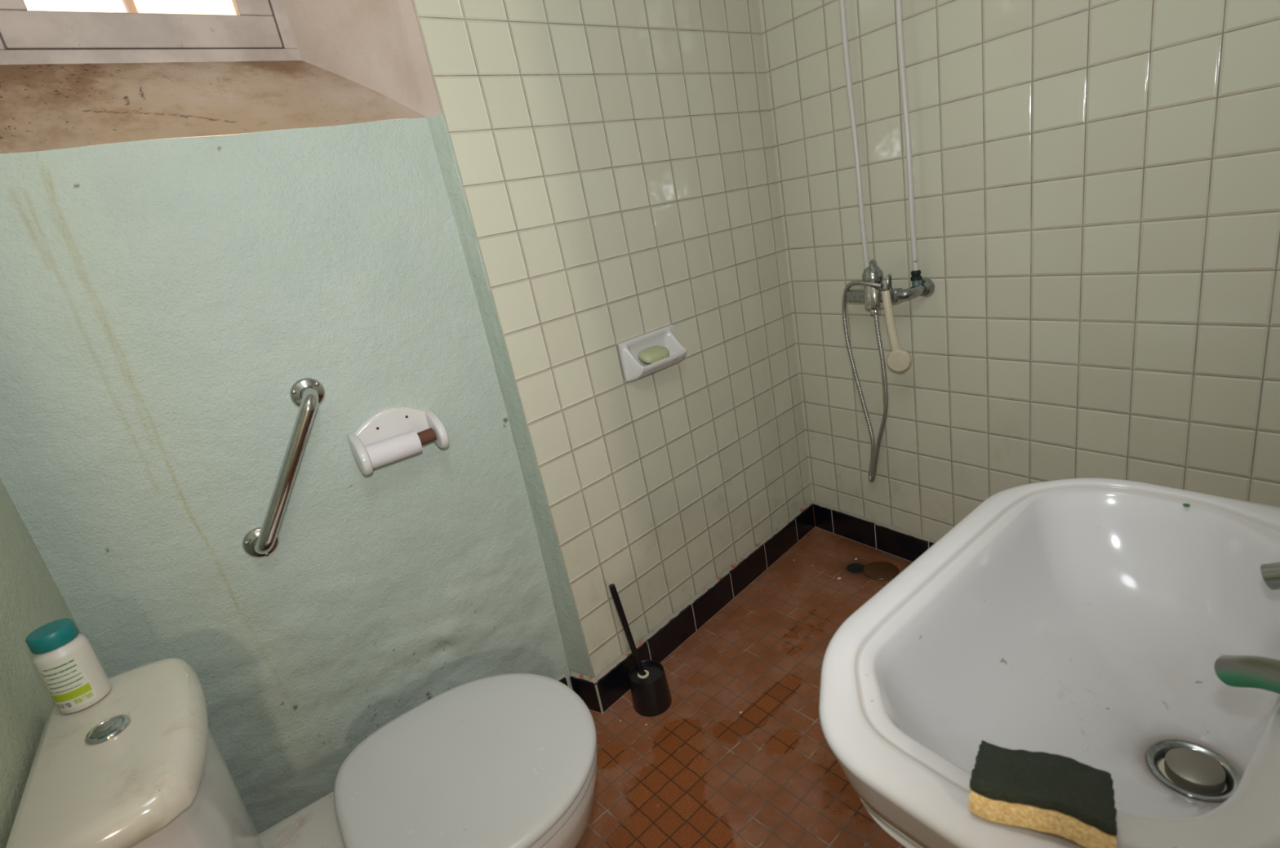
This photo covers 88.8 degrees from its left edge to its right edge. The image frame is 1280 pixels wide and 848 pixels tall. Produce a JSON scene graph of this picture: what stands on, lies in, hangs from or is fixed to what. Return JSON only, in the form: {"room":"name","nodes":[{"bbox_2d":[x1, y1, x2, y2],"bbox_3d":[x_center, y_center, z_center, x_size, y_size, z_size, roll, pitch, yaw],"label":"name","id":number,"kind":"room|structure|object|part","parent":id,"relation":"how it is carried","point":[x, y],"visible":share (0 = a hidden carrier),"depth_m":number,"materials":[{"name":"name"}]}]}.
{"room":"bathroom","nodes":[
{"label":"bathroom","id":0,"kind":"room"},
{"bbox_2d":[0,478,81,847],"bbox_3d":[-0.658,0.017,0.401,0.005,2.450,1.570,-21,21,-30],"label":"wall","id":1,"kind":"structure","parent":0,"point":[30,598],"depth_m":0.91,"materials":[{"name":"green paint"}]},
{"bbox_2d":[0,117,572,834],"bbox_3d":[-0.653,0.201,1.376,0.872,1.507,0.018,-21,21,-30],"label":"wall","id":2,"kind":"structure","parent":0,"point":[163,302],"depth_m":1.28,"materials":[{"name":"green paint"}]},
{"bbox_2d":[242,377,325,557],"bbox_3d":[-0.694,0.093,1.283,0.234,0.324,0.067,-21,21,-30],"label":"grab bar","id":3,"kind":"object","parent":2,"relation":"attached to","point":[262,541],"visible":1,"depth_m":1.26,"materials":[{"name":"silver metal"}]},
{"bbox_2d":[346,406,448,475],"bbox_3d":[-0.512,0.025,1.385,0.182,0.109,0.085,-21,21,-30],"label":"toilet roll holder","id":4,"kind":"object","parent":2,"relation":"attached to","point":[390,422],"visible":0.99,"depth_m":1.40,"materials":[{"name":"white ceramic"}]},
{"bbox_3d":[-0.534,0.011,1.412,0.180,0.093,0.013,-21,21,-30],"label":"plate","id":5,"kind":"part","parent":4,"relation":"part of","materials":[{"name":"white ceramic"}]},
{"bbox_2d":[364,427,436,468],"bbox_3d":[-0.504,0.047,1.385,0.142,0.050,0.050,-21,21,-30],"label":"toilet roll","id":6,"kind":"object","parent":4,"relation":"hanging from","point":[405,445],"visible":0.87,"depth_m":1.36,"materials":[{"name":"paper"}]},
{"bbox_2d":[554,672,568,686],"bbox_3d":[-0.534,0.860,1.580,0.841,0.107,0.018,-21,21,-30],"label":"baseboard","id":7,"kind":"structure","parent":2,"relation":"attached to","point":[562,678],"depth_m":1.77,"materials":[{"name":"black tile"}]},
{"bbox_2d":[411,0,811,677],"bbox_3d":[0.065,-0.566,1.764,1.141,2.450,0.091,-24,22,-36],"label":"wall","id":8,"kind":"structure","parent":0,"point":[615,159],"depth_m":1.75,"materials":[{"name":"beige tile"}]},
{"bbox_2d":[282,0,443,117],"bbox_3d":[-0.616,-0.953,1.300,0.318,0.701,0.017,-4,19,19],"label":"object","id":9,"kind":"structure","parent":8,"relation":"attached to","point":[377,46],"depth_m":1.35,"materials":[{"name":"white paint"}]},
{"bbox_2d":[426,113,594,677],"bbox_3d":[-0.269,0.066,1.570,0.091,1.505,0.017,1,21,32],"label":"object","id":10,"kind":"structure","parent":8,"relation":"attached to","point":[578,660],"depth_m":1.55,"materials":[{"name":"paint"}]},
{"bbox_2d":[569,671,604,713],"bbox_3d":[-0.142,0.724,1.768,0.089,0.108,0.018,1,21,32],"label":"baseboard","id":11,"kind":"structure","parent":8,"relation":"attached to","point":[583,686],"depth_m":1.76,"materials":[{"name":"black tile"}]},
{"bbox_2d":[617,324,686,382],"bbox_3d":[0.045,-0.192,1.776,0.215,0.107,0.067,-26,23,-39],"label":"soap dish","id":12,"kind":"object","parent":8,"relation":"attached to","point":[634,368],"visible":0.94,"depth_m":1.77,"materials":[{"name":"white ceramic"}]},
{"bbox_2d":[638,346,669,364],"bbox_3d":[0.038,-0.188,1.768,0.094,0.035,0.050,-26,23,-39],"label":"soap bar","id":13,"kind":"object","parent":12,"relation":"in","point":[652,354],"visible":1,"depth_m":1.75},
{"bbox_2d":[591,499,815,714],"bbox_3d":[0.274,0.531,2.117,0.018,0.108,1.149,7,25,44],"label":"baseboard","id":14,"kind":"structure","parent":8,"relation":"attached to","point":[613,682],"depth_m":2.04,"materials":[{"name":"black tile"}]},
{"bbox_2d":[574,527,911,847],"bbox_3d":[0.347,0.841,1.304,2.080,0.001,1.830,-21,21,-30],"label":"floor","id":15,"kind":"structure","parent":0,"point":[702,772],"depth_m":1.61,"materials":[{"name":"tile"}]},
{"bbox_2d":[5,657,597,847],"bbox_3d":[-0.375,0.654,1.039,0.679,0.766,0.418,-21,21,-30],"label":"toilet","id":16,"kind":"object","parent":15,"relation":"on","point":[508,760],"visible":0.97,"depth_m":0.96,"materials":[{"name":"white ceramic"}]},
{"bbox_2d":[25,617,111,713],"bbox_3d":[-0.756,0.319,0.865,0.058,0.114,0.058,-21,21,-30],"label":"bottle","id":17,"kind":"object","parent":16,"relation":"on","point":[64,660],"visible":1,"depth_m":0.85,"materials":[{"name":"white plastic"}]},
{"bbox_3d":[-0.643,0.399,0.811,0.179,0.042,0.366,-21,21,-30],"label":"tank lid","id":18,"kind":"part","parent":16,"relation":"part of","materials":[{"name":"ceramic"}]},
{"bbox_3d":[-0.614,0.567,0.864,0.165,0.312,0.346,-21,21,-30],"label":"tank","id":19,"kind":"part","parent":16,"relation":"part of","materials":[{"name":"white ceramic"}]},
{"bbox_2d":[257,791,345,847],"bbox_3d":[-0.504,0.785,0.974,0.315,0.206,0.334,-21,21,-30],"label":"toilet bowl","id":20,"kind":"object","parent":16,"relation":"attached to","point":[316,825],"depth_m":1.06,"materials":[{"name":"ceramic"}]},
{"bbox_3d":[-0.279,0.560,1.088,0.417,0.022,0.418,-21,21,-30],"label":"seat lid","id":21,"kind":"part","parent":16,"relation":"part of","materials":[{"name":"white plastic"}]},
{"bbox_3d":[-0.276,0.580,1.095,0.411,0.018,0.412,-21,21,-30],"label":"seat","id":22,"kind":"part","parent":16,"relation":"part of","materials":[{"name":"white plastic"}]},
{"bbox_3d":[-0.289,0.801,1.128,0.526,0.408,0.400,-21,21,-30],"label":"bowl","id":23,"kind":"part","parent":16,"relation":"part of","materials":[{"name":"white ceramic"}]},
{"bbox_2d":[628,660,671,716],"bbox_3d":[0.025,0.703,1.746,0.105,0.100,0.105,-21,21,-30],"label":"brush holder","id":24,"kind":"object","parent":15,"relation":"on","point":[651,695],"visible":1,"depth_m":1.71,"materials":[{"name":"black plastic"}]},
{"bbox_2d":[608,583,648,678],"bbox_3d":[-0.026,0.538,1.704,0.056,0.280,0.031,-2,20,26],"label":"toilet brush","id":25,"kind":"object","parent":24,"relation":"on","point":[641,674],"visible":1,"depth_m":1.70,"materials":[{"name":"black plastic"}]},
{"bbox_2d":[846,563,864,573],"bbox_3d":[0.721,0.481,2.184,0.060,0.001,0.060,-21,21,-30],"label":"floor drain","id":26,"kind":"object","parent":15,"relation":"on","point":[855,567],"visible":1,"depth_m":2.18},
{"bbox_2d":[862,561,898,579],"bbox_3d":[0.789,0.479,2.143,0.111,0.008,0.111,-21,21,-30],"label":"drain cover","id":27,"kind":"object","parent":15,"relation":"on","point":[876,570],"visible":1,"depth_m":2.14,"materials":[{"name":"brown metal"}]},
{"bbox_2d":[758,0,1279,540],"bbox_3d":[0.929,-0.628,1.456,0.001,2.450,1.680,-21,21,-30],"label":"wall","id":28,"kind":"structure","parent":0,"point":[1096,183],"depth_m":1.56,"materials":[{"name":"beige tile"}]},
{"bbox_2d":[839,0,869,268],"bbox_3d":[0.552,-1.038,1.758,0.014,1.236,0.052,-21,21,-30],"label":"pipe","id":29,"kind":"object","parent":28,"relation":"attached to","point":[842,2],"visible":0.97,"depth_m":1.82,"materials":[{"name":"white metal"}]},
{"bbox_2d":[813,500,937,562],"bbox_3d":[1.130,0.468,1.815,0.018,0.108,1.648,-21,21,-30],"label":"baseboard","id":30,"kind":"structure","parent":28,"relation":"attached to","point":[908,545],"depth_m":2.27,"materials":[{"name":"black tile"}]},
{"bbox_2d":[845,258,934,314],"bbox_3d":[0.699,-0.396,1.860,0.110,0.153,0.230,-21,21,-30],"label":"shower mixer","id":31,"kind":"object","parent":28,"relation":"attached to","point":[872,297],"visible":0.93,"depth_m":1.83,"materials":[{"name":"silver metal"}]},
{"bbox_2d":[841,280,888,481],"bbox_3d":[0.703,-0.105,1.996,0.073,0.680,0.192,-15,18,-12],"label":"shower hose","id":32,"kind":"object","parent":31,"relation":"hanging from","point":[874,454],"visible":0.99,"depth_m":2.02,"materials":[{"name":"metal"}]},
{"bbox_3d":[0.663,-0.446,1.857,0.024,0.045,0.076,-5,19,16],"label":"lever","id":33,"kind":"part","parent":31,"relation":"part of","materials":[{"name":"silver metal"}]},
{"bbox_2d":[881,289,911,371],"bbox_3d":[0.717,-0.259,1.826,0.072,0.231,0.036,4,23,38],"label":"shower","id":34,"kind":"object","parent":31,"relation":"hanging from","point":[899,359],"visible":1,"depth_m":1.82,"materials":[{"name":"beige plastic"}]},
{"bbox_3d":[0.704,-0.281,1.826,0.048,0.187,0.028,7,25,43],"label":"handle","id":35,"kind":"part","parent":34,"relation":"part of","materials":[{"name":"beige plastic"}]},
{"bbox_2d":[895,0,918,271],"bbox_3d":[0.643,-1.004,1.619,0.014,1.246,0.038,-21,21,-30],"label":"pipe","id":36,"kind":"object","parent":28,"relation":"attached to","point":[898,2],"visible":1,"depth_m":1.69,"materials":[{"name":"white metal"}]},
{"bbox_3d":[-0.153,-1.497,0.652,2.200,0.050,2.080,-21,21,-30],"label":"ceiling","id":37,"kind":"structure","parent":0,"visible":0},
{"bbox_3d":[-1.046,-1.263,1.024,1.012,0.300,0.340,-21,21,-30],"label":"trim","id":38,"kind":"structure","parent":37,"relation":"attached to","visible":0},
{"bbox_2d":[107,0,137,13],"bbox_3d":[-1.069,-0.967,1.274,0.064,0.700,0.045,-21,21,-30],"label":"post","id":39,"kind":"object","parent":38,"relation":"attached to","point":[116,6],"visible":0.02,"depth_m":1.30,"materials":[{"name":"white"}]},
{"bbox_3d":[0.603,-0.165,0.229,2.092,2.450,0.080,-21,21,-30],"label":"wall","id":40,"kind":"structure","parent":0,"visible":0},
{"bbox_2d":[818,477,1279,847],"bbox_3d":[0.503,0.327,0.622,0.634,0.544,0.532,-21,21,-30],"label":"washbasin","id":41,"kind":"object","parent":40,"relation":"attached to","point":[1128,631],"visible":0.95,"depth_m":0.69,"materials":[{"name":"ceramic"}]},
{"bbox_2d":[968,740,1117,847],"bbox_3d":[0.283,0.259,0.461,0.084,0.049,0.078,1,21,33],"label":"sponge","id":42,"kind":"object","parent":41,"relation":"on","point":[1073,800],"visible":1,"depth_m":0.45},
{"bbox_2d":[1213,654,1279,693],"bbox_3d":[0.470,0.173,0.438,0.114,0.131,0.149,-21,21,-30],"label":"tap","id":43,"kind":"object","parent":41,"relation":"on","point":[1235,671],"depth_m":0.50,"materials":[{"name":"silver metal"}]},
{"bbox_2d":[1260,562,1279,590],"bbox_3d":[0.650,0.101,0.558,0.064,0.132,0.163,-21,21,-30],"label":"tap","id":44,"kind":"object","parent":41,"relation":"on","point":[1270,572],"depth_m":0.62,"materials":[{"name":"silver metal"}]},
{"bbox_3d":[-0.768,0.202,1.466,0.977,1.490,0.242,-21,21,-30],"label":"wall","id":45,"kind":"structure","parent":0,"visible":0},
{"bbox_2d":[0,0,301,64],"bbox_3d":[-0.996,-0.917,1.202,0.587,0.535,0.049,-23,22,-34],"label":"window","id":46,"kind":"structure","parent":45,"relation":"in","point":[260,30],"depth_m":1.25,"materials":[{"name":"white paint"}]},
{"bbox_2d":[0,60,426,153],"bbox_3d":[-0.865,-0.601,1.212,0.873,0.176,0.231,-21,21,-30],"label":"windowsill","id":47,"kind":"structure","parent":45,"relation":"on","point":[58,106],"depth_m":1.19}
]}

